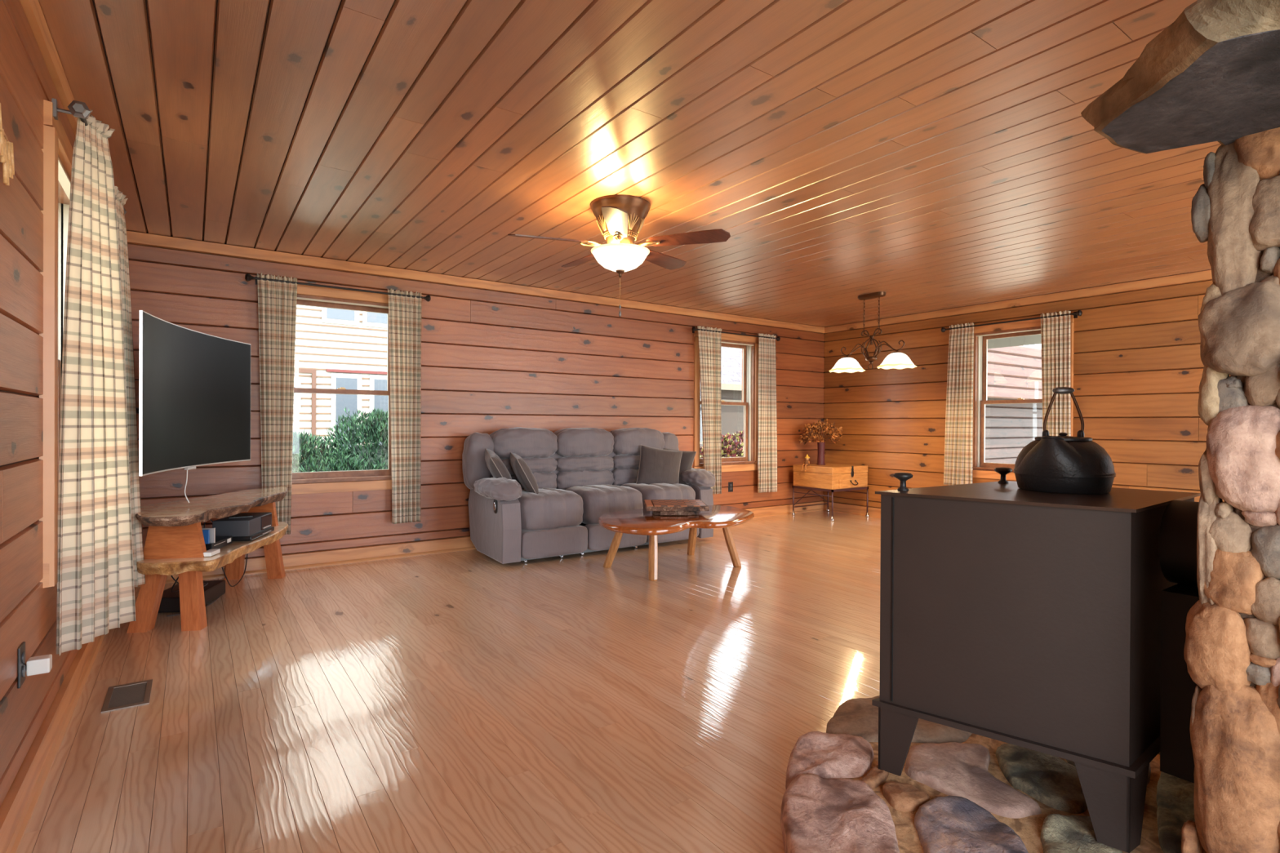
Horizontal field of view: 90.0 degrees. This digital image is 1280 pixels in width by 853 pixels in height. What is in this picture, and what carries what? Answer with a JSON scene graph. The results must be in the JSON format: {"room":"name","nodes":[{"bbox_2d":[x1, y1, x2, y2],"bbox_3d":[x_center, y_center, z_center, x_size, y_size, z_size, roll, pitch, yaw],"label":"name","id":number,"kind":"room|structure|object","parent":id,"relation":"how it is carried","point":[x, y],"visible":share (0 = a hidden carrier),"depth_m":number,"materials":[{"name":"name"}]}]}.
{"room":"living room","nodes":[
{"label":"living room","id":0,"kind":"room"},
{"bbox_2d":[0,0,78,807],"bbox_3d":[-1.791,-0.149,1.705,0.160,2.540,6.670,0,0,-35],"label":"wall","id":1,"kind":"structure","parent":0,"point":[28,609],"depth_m":1.89,"materials":[{"name":"brown wood"}]},
{"bbox_2d":[0,102,14,185],"bbox_3d":[-1.625,-0.733,1.628,0.017,0.211,0.241,0,0,-35],"label":"wall ornament","id":2,"kind":"object","parent":1,"relation":"attached to","point":[6,149],"visible":1,"depth_m":1.65,"materials":[{"name":"brown wood"}]},
{"bbox_2d":[17,641,26,688],"bbox_3d":[-1.803,0.696,1.868,0.010,0.115,0.072,0,0,-35],"label":"wall outlet","id":3,"kind":"object","parent":1,"relation":"attached to","point":[21,655],"visible":1,"depth_m":1.85,"materials":[{"name":"black plastic"}]},
{"bbox_2d":[22,652,26,676],"bbox_3d":[-1.801,0.696,1.870,0.003,0.071,0.032,0,0,-35],"label":"receptacle","id":4,"kind":"object","parent":3,"relation":"attached to","point":[24,655],"depth_m":1.86,"materials":[{"name":"grey plastic"}]},
{"bbox_2d":[25,654,52,675],"bbox_3d":[-1.802,0.715,1.918,0.055,0.045,0.045,0,0,-35],"label":"plug adapter","id":5,"kind":"object","parent":3,"relation":"attached to","point":[35,665],"visible":1,"depth_m":1.90,"materials":[{"name":"white plastic"}]},
{"bbox_2d":[19,0,77,136],"bbox_3d":[-1.721,-1.278,1.746,0.038,0.082,6.350,0,0,-35],"label":"crown molding","id":6,"kind":"structure","parent":1,"relation":"attached to","point":[32,8],"depth_m":2.15,"materials":[{"name":"brown wood"}]},
{"bbox_2d":[0,634,105,852],"bbox_3d":[-1.726,1.063,1.760,0.054,0.117,6.350,0,0,-35],"label":"baseboard","id":7,"kind":"structure","parent":1,"relation":"attached to","point":[11,810],"depth_m":2.05,"materials":[{"name":"brown wood"}]},
{"bbox_2d":[39,99,73,587],"bbox_3d":[-2.358,-0.280,2.522,0.208,1.640,1.030,0,0,-35],"label":"window","id":8,"kind":"structure","parent":1,"relation":"in","point":[57,149],"depth_m":2.16,"materials":[{"name":"brown wood"}]},
{"bbox_2d":[51,97,126,214],"bbox_3d":[-2.289,-1.085,2.693,0.105,0.060,1.298,0,0,-34],"label":"curtain rod","id":9,"kind":"object","parent":1,"relation":"attached to","point":[80,109],"visible":0.49,"depth_m":2.17,"materials":[{"name":"black metal"}]},
{"bbox_2d":[56,109,135,656],"bbox_3d":[-2.021,-0.166,2.414,0.089,1.917,0.416,0,0,-12],"label":"curtain","id":10,"kind":"object","parent":9,"relation":"hanging from","point":[95,591],"visible":0.91,"depth_m":2.34,"materials":[{"name":"fabric"}]},
{"bbox_2d":[114,186,145,586],"bbox_3d":[-2.578,-0.145,3.197,0.083,1.972,0.484,0,0,-22],"label":"curtain","id":11,"kind":"object","parent":9,"relation":"hanging from","point":[135,508],"visible":0.38,"depth_m":3.25,"materials":[{"name":"fabric"}]},
{"bbox_2d":[17,510,880,852],"bbox_3d":[1.270,1.203,3.858,7.650,0.150,6.670,0,0,-35],"label":"floor","id":12,"kind":"structure","parent":0,"point":[466,701],"depth_m":2.63,"materials":[{"name":"brown wood"}]},
{"bbox_2d":[100,679,152,713],"bbox_3d":[-2.120,1.114,2.650,0.150,0.006,0.290,0,0,-35],"label":"floor vent","id":13,"kind":"object","parent":12,"relation":"in","point":[127,695],"visible":1,"depth_m":2.64,"materials":[{"name":"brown metal"}]},
{"bbox_2d":[157,580,225,613],"bbox_3d":[-2.808,1.057,3.974,0.260,0.100,0.420,0,0,-11],"label":"amplifier","id":14,"kind":"object","parent":12,"relation":"on","point":[170,602],"visible":0.33,"depth_m":3.93,"materials":[{"name":"black plastic"}]},
{"bbox_2d":[126,486,288,633],"bbox_3d":[-2.644,0.780,3.994,0.560,0.655,1.609,0,0,-13],"label":"stand","id":15,"kind":"object","parent":12,"relation":"on","point":[175,544],"visible":0.86,"depth_m":3.48,"materials":[{"name":"brown wood"}]},
{"bbox_2d":[170,576,179,592],"bbox_3d":[-2.764,0.886,3.842,0.240,0.240,0.077,0,0,43],"label":"cable","id":16,"kind":"object","parent":15,"relation":"hanging from","point":[178,576],"visible":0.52,"depth_m":3.82,"materials":[{"name":"black plastic"}]},
{"bbox_2d":[136,310,250,502],"bbox_3d":[-2.800,-0.065,3.704,0.515,1.004,1.348,0,0,-12],"label":"television","id":17,"kind":"object","parent":15,"relation":"on","point":[193,410],"visible":0.98,"depth_m":3.72,"materials":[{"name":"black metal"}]},
{"bbox_2d":[202,529,209,543],"bbox_3d":[-2.487,0.645,3.586,0.130,0.130,0.016,0,0,-11],"label":"case","id":18,"kind":"object","parent":15,"relation":"on","point":[206,532],"visible":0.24,"depth_m":3.59,"materials":[{"name":"blue"}]},
{"bbox_2d":[201,528,215,542],"bbox_3d":[-2.463,0.642,3.615,0.110,0.135,0.012,0,0,-11],"label":"picture frame","id":19,"kind":"object","parent":15,"relation":"on","point":[212,531],"visible":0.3,"depth_m":3.62,"materials":[{"name":"silver metal"}]},
{"bbox_2d":[203,548,220,556],"bbox_3d":[-2.371,0.697,3.534,0.050,0.022,0.110,0,0,-11],"label":"box","id":20,"kind":"object","parent":15,"relation":"on","point":[210,553],"visible":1,"depth_m":3.51,"materials":[{"name":"white plastic"}]},
{"bbox_2d":[136,521,288,575],"bbox_3d":[-2.620,0.745,4.038,0.481,0.073,1.456,0,0,-10],"label":"shelf","id":21,"kind":"object","parent":15,"relation":"attached to","point":[170,564],"depth_m":3.44,"materials":[{"name":"brown wood"}]},
{"bbox_2d":[221,553,248,586],"bbox_3d":[-2.667,0.915,4.212,0.018,0.280,0.781,0,0,-20],"label":"cable","id":22,"kind":"object","parent":15,"relation":"hanging from","point":[230,585],"visible":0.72,"depth_m":4.27,"materials":[{"name":"black plastic"}]},
{"bbox_2d":[212,512,274,541],"bbox_3d":[-2.528,0.641,4.091,0.228,0.134,0.375,0,0,-11],"label":"system","id":23,"kind":"object","parent":15,"relation":"on","point":[242,529],"visible":0.78,"depth_m":3.93,"materials":[{"name":"grey plastic"}]},
{"bbox_2d":[227,515,252,518],"bbox_3d":[-2.527,0.572,4.045,0.130,0.012,0.050,0,0,-35],"label":"remote control","id":24,"kind":"object","parent":23,"relation":"on","point":[242,516],"visible":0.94,"depth_m":4.03,"materials":[{"name":"black plastic"}]},
{"bbox_2d":[462,426,715,564],"bbox_3d":[-0.407,0.560,5.961,2.397,1.102,0.844,0,0,-35],"label":"reclining sofa","id":25,"kind":"object","parent":12,"relation":"on","point":[582,475],"visible":0.81,"depth_m":5.59,"materials":[{"name":"grey fabric"}]},
{"bbox_2d":[484,448,511,479],"bbox_3d":[-1.193,0.380,5.417,0.229,0.393,0.434,0,0,-21],"label":"throw pillow","id":26,"kind":"object","parent":25,"relation":"on","point":[495,464],"visible":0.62,"depth_m":5.26,"materials":[{"name":"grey fabric"}]},
{"bbox_2d":[509,452,538,493],"bbox_3d":[-0.995,0.410,5.483,0.230,0.376,0.408,0,0,-22],"label":"throw pillow","id":27,"kind":"object","parent":25,"relation":"on","point":[523,473],"visible":0.96,"depth_m":5.34,"materials":[{"name":"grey fabric"}]},
{"bbox_2d":[500,457,557,475],"bbox_3d":[-1.056,0.354,5.812,0.640,0.171,0.275,0,0,-35],"label":"lumbar cushion","id":28,"kind":"object","parent":25,"relation":"on","point":[538,465],"depth_m":5.77,"materials":[{"name":"grey fabric"}]},
{"bbox_2d":[511,471,556,489],"bbox_3d":[-1.058,0.508,5.812,0.643,0.224,0.255,0,0,-35],"label":"cushion","id":29,"kind":"object","parent":25,"relation":"on","point":[544,479],"depth_m":5.81,"materials":[{"name":"grey fabric"}]},
{"bbox_2d":[517,488,583,530],"bbox_3d":[-0.862,0.710,5.529,0.627,0.329,0.649,0,0,-35],"label":"seat cushion","id":30,"kind":"object","parent":25,"relation":"on","point":[551,508],"depth_m":5.26,"materials":[{"name":"grey fabric"}]},
{"bbox_2d":[555,455,613,472],"bbox_3d":[-0.549,0.357,6.168,0.640,0.171,0.273,0,0,-35],"label":"lumbar cushion","id":31,"kind":"object","parent":25,"relation":"on","point":[564,464],"depth_m":6.04,"materials":[{"name":"grey fabric"}]},
{"bbox_2d":[555,469,613,489],"bbox_3d":[-0.549,0.510,6.169,0.633,0.224,0.253,0,0,-35],"label":"cushion","id":32,"kind":"object","parent":25,"relation":"on","point":[566,479],"depth_m":6.03,"materials":[{"name":"grey fabric"}]},
{"bbox_2d":[565,484,643,524],"bbox_3d":[-0.353,0.713,5.886,0.628,0.327,0.649,0,0,-35],"label":"seat cushion","id":33,"kind":"object","parent":25,"relation":"on","point":[598,500],"depth_m":5.61,"materials":[{"name":"grey fabric"}]},
{"bbox_2d":[612,468,639,485],"bbox_3d":[-0.040,0.512,6.526,0.637,0.227,0.252,0,0,-35],"label":"cushion","id":34,"kind":"object","parent":25,"relation":"on","point":[620,477],"depth_m":6.32,"materials":[{"name":"grey fabric"}]},
{"bbox_2d":[613,454,639,469],"bbox_3d":[-0.040,0.359,6.526,0.637,0.170,0.275,0,0,-35],"label":"lumbar cushion","id":35,"kind":"object","parent":25,"relation":"on","point":[620,461],"depth_m":6.33,"materials":[{"name":"grey fabric"}]},
{"bbox_2d":[621,483,695,508],"bbox_3d":[0.158,0.712,6.242,0.626,0.328,0.649,0,0,-35],"label":"seat cushion","id":36,"kind":"object","parent":25,"relation":"on","point":[653,491],"depth_m":6.00,"materials":[{"name":"grey fabric"}]},
{"bbox_2d":[635,444,682,484],"bbox_3d":[0.191,0.413,6.301,0.480,0.464,0.200,0,0,-4],"label":"throw pillow","id":37,"kind":"object","parent":25,"relation":"on","point":[656,465],"visible":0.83,"depth_m":6.25,"materials":[{"name":"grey fabric"}]},
{"bbox_2d":[662,448,696,484],"bbox_3d":[0.351,0.413,6.474,0.410,0.388,0.194,0,0,29],"label":"throw pillow","id":38,"kind":"object","parent":25,"relation":"on","point":[687,457],"visible":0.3,"depth_m":6.40,"materials":[{"name":"grey fabric"}]},
{"bbox_2d":[598,505,754,581],"bbox_3d":[0.311,0.909,5.059,1.454,0.420,0.946,0,0,-35],"label":"coffee table","id":39,"kind":"object","parent":12,"relation":"on","point":[641,522],"visible":0.88,"depth_m":4.84,"materials":[{"name":"brown wood"}]},
{"bbox_2d":[643,499,709,515],"bbox_3d":[0.282,0.655,5.158,0.490,0.082,0.445,0,0,-2],"label":"board","id":40,"kind":"object","parent":39,"relation":"on","point":[659,507],"visible":1,"depth_m":4.99,"materials":[{"name":"brown wood"}]},
{"bbox_2d":[644,499,653,506],"bbox_3d":[0.070,0.616,5.150,0.050,0.004,0.400,0,0,-2],"label":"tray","id":41,"kind":"object","parent":40,"relation":"on","point":[647,502],"depth_m":5.15,"materials":[{"name":"brown wood"}]},
{"bbox_2d":[791,485,869,521],"bbox_3d":[2.375,0.931,7.992,0.718,0.372,0.648,0,0,-35],"label":"metal stand","id":42,"kind":"object","parent":12,"relation":"on","point":[832,519],"visible":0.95,"depth_m":7.92,"materials":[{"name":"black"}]},
{"bbox_2d":[793,462,867,489],"bbox_3d":[2.393,0.611,7.968,0.685,0.270,0.661,0,0,-35],"label":"wooden chest","id":43,"kind":"object","parent":42,"relation":"on","point":[829,476],"visible":1,"depth_m":7.76,"materials":[{"name":"brown wood"}]},
{"bbox_2d":[800,454,810,471],"bbox_3d":[2.039,0.446,7.863,0.122,0.207,0.101,0,0,-35],"label":"doll","id":44,"kind":"object","parent":43,"relation":"on","point":[806,463],"visible":1,"depth_m":7.86,"materials":[{"name":"yellow"}]},
{"bbox_2d":[816,442,825,465],"bbox_3d":[2.285,0.340,8.071,0.110,0.285,0.110,0,0,-35],"label":"vase","id":45,"kind":"object","parent":43,"relation":"on","point":[820,460],"visible":1,"depth_m":8.03,"materials":[{"name":"red ceramic"}]},
{"bbox_2d":[798,418,842,444],"bbox_3d":[2.278,0.068,8.065,0.539,0.341,0.556,0,0,29],"label":"bouquet","id":46,"kind":"object","parent":45,"relation":"in","point":[816,428],"visible":1,"depth_m":7.99,"materials":[{"name":"brown plant"}]},
{"bbox_2d":[780,695,1206,852],"bbox_3d":[1.341,1.076,1.394,1.941,0.125,2.310,0,0,-35],"label":"stone hearth","id":47,"kind":"object","parent":12,"relation":"on","point":[956,790],"visible":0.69,"depth_m":1.76,"materials":[{"name":"stone"}]},
{"bbox_2d":[871,466,1200,852],"bbox_3d":[1.315,0.584,1.750,0.726,0.882,1.058,0,0,-41],"label":"wood stove","id":48,"kind":"object","parent":47,"relation":"on","point":[1051,624],"visible":0.91,"depth_m":1.66,"materials":[{"name":"metal"}]},
{"bbox_2d":[1013,386,1115,494],"bbox_3d":[1.292,0.037,1.957,0.270,0.317,0.263,0,0,-35],"label":"kettle","id":49,"kind":"object","parent":48,"relation":"on","point":[1063,464],"visible":1,"depth_m":1.86,"materials":[{"name":"grey metal"}]},
{"bbox_2d":[1080,0,1279,852],"bbox_3d":[1.731,-0.125,1.116,1.909,2.532,1.324,0,0,-35],"label":"stone chimney","id":50,"kind":"object","parent":12,"relation":"on","point":[1212,74],"visible":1,"depth_m":1.28,"materials":[{"name":"stone"}]},
{"bbox_2d":[127,231,824,558],"bbox_3d":[-0.589,-0.162,6.519,7.650,2.540,0.160,0,0,-35],"label":"wall","id":51,"kind":"structure","parent":0,"point":[492,361],"depth_m":5.79,"materials":[{"name":"brown wood"}]},
{"bbox_2d":[244,273,431,301],"bbox_3d":[-2.361,-1.095,5.104,1.348,0.060,0.124,0,0,-35],"label":"curtain rod","id":52,"kind":"object","parent":51,"relation":"attached to","point":[248,277],"visible":0.91,"depth_m":5.01,"materials":[{"name":"black metal"}]},
{"bbox_2d":[257,272,297,534],"bbox_3d":[-2.729,-0.159,4.814,0.265,1.957,0.068,0,0,-35],"label":"curtain","id":53,"kind":"object","parent":52,"relation":"hanging from","point":[277,300],"visible":0.88,"depth_m":4.81,"materials":[{"name":"fabric"}]},
{"bbox_2d":[387,288,422,524],"bbox_3d":[-1.967,-0.165,5.348,0.273,1.942,0.070,0,0,-35],"label":"curtain","id":54,"kind":"object","parent":52,"relation":"hanging from","point":[404,312],"visible":1,"depth_m":5.35,"materials":[{"name":"fabric"}]},
{"bbox_2d":[291,284,391,494],"bbox_3d":[-2.436,-0.291,5.225,1.040,1.640,0.202,0,0,-35],"label":"window","id":55,"kind":"structure","parent":51,"relation":"in","point":[327,482],"depth_m":5.19,"materials":[{"name":"brown wood"}]},
{"bbox_2d":[126,231,824,333],"bbox_3d":[-0.538,-1.290,6.450,7.330,0.082,0.038,0,0,-35],"label":"crown molding","id":56,"kind":"structure","parent":51,"relation":"attached to","point":[133,237],"depth_m":5.49,"materials":[{"name":"brown wood"}]},
{"bbox_2d":[133,501,823,587],"bbox_3d":[-0.546,1.050,6.453,7.330,0.117,0.054,0,0,-35],"label":"baseboard","id":57,"kind":"structure","parent":51,"relation":"attached to","point":[255,563],"depth_m":5.29,"materials":[{"name":"brown wood"}]},
{"bbox_2d":[693,330,759,471],"bbox_3d":[0.989,-0.283,7.622,1.040,1.640,0.202,0,0,-35],"label":"window","id":58,"kind":"structure","parent":51,"relation":"in","point":[748,462],"depth_m":7.80,"materials":[{"name":"brown wood"}]},
{"bbox_2d":[728,481,733,492],"bbox_3d":[1.077,0.717,7.589,0.072,0.115,0.010,0,0,-35],"label":"wall outlet","id":59,"kind":"object","parent":51,"relation":"attached to","point":[730,484],"visible":1,"depth_m":7.58,"materials":[{"name":"black plastic"}]},
{"bbox_2d":[691,326,780,341],"bbox_3d":[1.137,-1.087,7.552,1.388,0.060,0.124,0,0,-35],"label":"curtain rod","id":60,"kind":"object","parent":51,"relation":"attached to","point":[694,329],"visible":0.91,"depth_m":7.48,"materials":[{"name":"black metal"}]},
{"bbox_2d":[697,325,721,493],"bbox_3d":[0.787,-0.179,7.274,0.352,1.903,0.069,0,0,-35],"label":"curtain","id":61,"kind":"object","parent":60,"relation":"hanging from","point":[709,342],"visible":0.91,"depth_m":7.30,"materials":[{"name":"fabric"}]},
{"bbox_2d":[757,333,777,493],"bbox_3d":[1.557,-0.162,7.813,0.313,1.932,0.071,0,0,-35],"label":"curtain","id":62,"kind":"object","parent":60,"relation":"hanging from","point":[767,426],"visible":1,"depth_m":7.81,"materials":[{"name":"fabric"}]},
{"bbox_2d":[38,0,1221,327],"bbox_3d":[1.283,-1.372,3.848,7.650,0.120,6.670,0,0,-35],"label":"ceiling","id":63,"kind":"structure","parent":0,"point":[930,155],"depth_m":2.91,"materials":[{"name":"brown wood"}]},
{"bbox_2d":[507,195,730,316],"bbox_3d":[-0.083,-0.986,3.862,1.266,0.665,1.204,0,0,37],"label":"ceiling fan","id":64,"kind":"object","parent":63,"relation":"hanging from","point":[620,219],"visible":1,"depth_m":3.70,"materials":[{"name":"brown metal"}]},
{"bbox_2d":[828,291,916,373],"bbox_3d":[2.304,-0.940,6.372,0.364,0.753,0.934,0,0,-35],"label":"chandelier","id":65,"kind":"object","parent":63,"relation":"hanging from","point":[896,360],"visible":1,"depth_m":6.33,"materials":[{"name":"white glass"}]},
{"bbox_2d":[822,269,1230,507],"bbox_3d":[4.345,-0.135,6.000,0.160,2.540,6.670,0,0,-35],"label":"wall","id":66,"kind":"structure","parent":0,"point":[1138,366],"depth_m":6.01,"materials":[{"name":"brown wood"}]},
{"bbox_2d":[823,501,880,518],"bbox_3d":[4.268,1.076,5.955,0.054,0.117,6.350,0,0,-35],"label":"baseboard","id":67,"kind":"structure","parent":66,"relation":"attached to","point":[837,506],"depth_m":8.14,"materials":[{"name":"brown wood"}]},
{"bbox_2d":[941,310,1082,332],"bbox_3d":[3.775,-1.070,6.577,0.124,0.060,1.368,0,0,-35],"label":"curtain rod","id":68,"kind":"object","parent":66,"relation":"attached to","point":[1079,313],"visible":0.91,"depth_m":6.43,"materials":[{"name":"black metal"}]},
{"bbox_2d":[943,322,973,485],"bbox_3d":[3.464,-0.234,6.965,0.064,1.762,0.335,0,0,-35],"label":"curtain","id":69,"kind":"object","parent":68,"relation":"hanging from","point":[957,467],"visible":0.98,"depth_m":6.94,"materials":[{"name":"fabric"}]},
{"bbox_2d":[1040,310,1071,435],"bbox_3d":[4.012,-0.228,6.180,0.066,1.762,0.272,0,0,-35],"label":"curtain","id":70,"kind":"object","parent":68,"relation":"hanging from","point":[1055,331],"visible":0.66,"depth_m":6.16,"materials":[{"name":"fabric"}]},
{"bbox_2d":[987,333,1041,348],"bbox_3d":[4.712,-1.108,7.293,1.920,0.080,4.560,0,0,-35],"label":"soffit","id":71,"kind":"structure","parent":66,"relation":"attached to","point":[1033,339],"depth_m":8.07,"materials":[{"name":"grey"}]},
{"bbox_2d":[824,270,1212,333],"bbox_3d":[4.286,-1.264,5.950,0.038,0.082,6.350,0,0,-35],"label":"crown molding","id":72,"kind":"structure","parent":66,"relation":"attached to","point":[1206,275],"depth_m":6.36,"materials":[{"name":"brown wood"}]},
{"bbox_2d":[972,315,1074,480],"bbox_3d":[3.920,-0.264,6.599,0.210,1.640,1.030,0,0,-35],"label":"window","id":73,"kind":"structure","parent":66,"relation":"in","point":[981,469],"depth_m":6.88,"materials":[{"name":"brown wood"}]},
{"label":"outside","id":74,"kind":"structure","parent":0,"visible":0},
{"bbox_3d":[1.836,1.605,10.451,65.000,0.100,65.000,0,0,-35],"label":"ground","id":75,"kind":"structure","parent":74,"visible":0},
{"bbox_2d":[292,406,388,472],"bbox_3d":[-3.545,0.886,7.622,4.442,2.603,2.096,0,0,-40],"label":"bush","id":76,"kind":"object","parent":75,"relation":"on","point":[368,455],"visible":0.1,"depth_m":7.48,"materials":[{"name":"green plant"}]},
{"bbox_2d":[293,305,388,458],"bbox_3d":[-7.915,-2.013,12.711,11.600,7.020,4.070,0,0,-35],"label":"house","id":77,"kind":"structure","parent":75,"relation":"on","point":[335,348],"depth_m":11.87,"materials":[{"name":"grey"}]},
{"bbox_2d":[699,346,743,442],"bbox_3d":[1.454,-1.319,22.704,11.213,5.646,4.450,0,0,-35],"label":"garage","id":78,"kind":"structure","parent":75,"relation":"on","point":[731,416],"depth_m":21.75,"materials":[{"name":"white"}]},
{"bbox_2d":[699,430,743,458],"bbox_3d":[1.910,0.750,13.220,1.332,1.368,2.967,0,0,38],"label":"shrub","id":79,"kind":"object","parent":75,"relation":"on","point":[732,446],"visible":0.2,"depth_m":12.80,"materials":[{"name":"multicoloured plant"}]},
{"bbox_2d":[985,345,1042,463],"bbox_3d":[7.685,0.066,12.642,12.910,3.120,0.700,0,0,-35],"label":"window","id":80,"kind":"structure","parent":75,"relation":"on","point":[1014,372],"depth_m":12.13,"materials":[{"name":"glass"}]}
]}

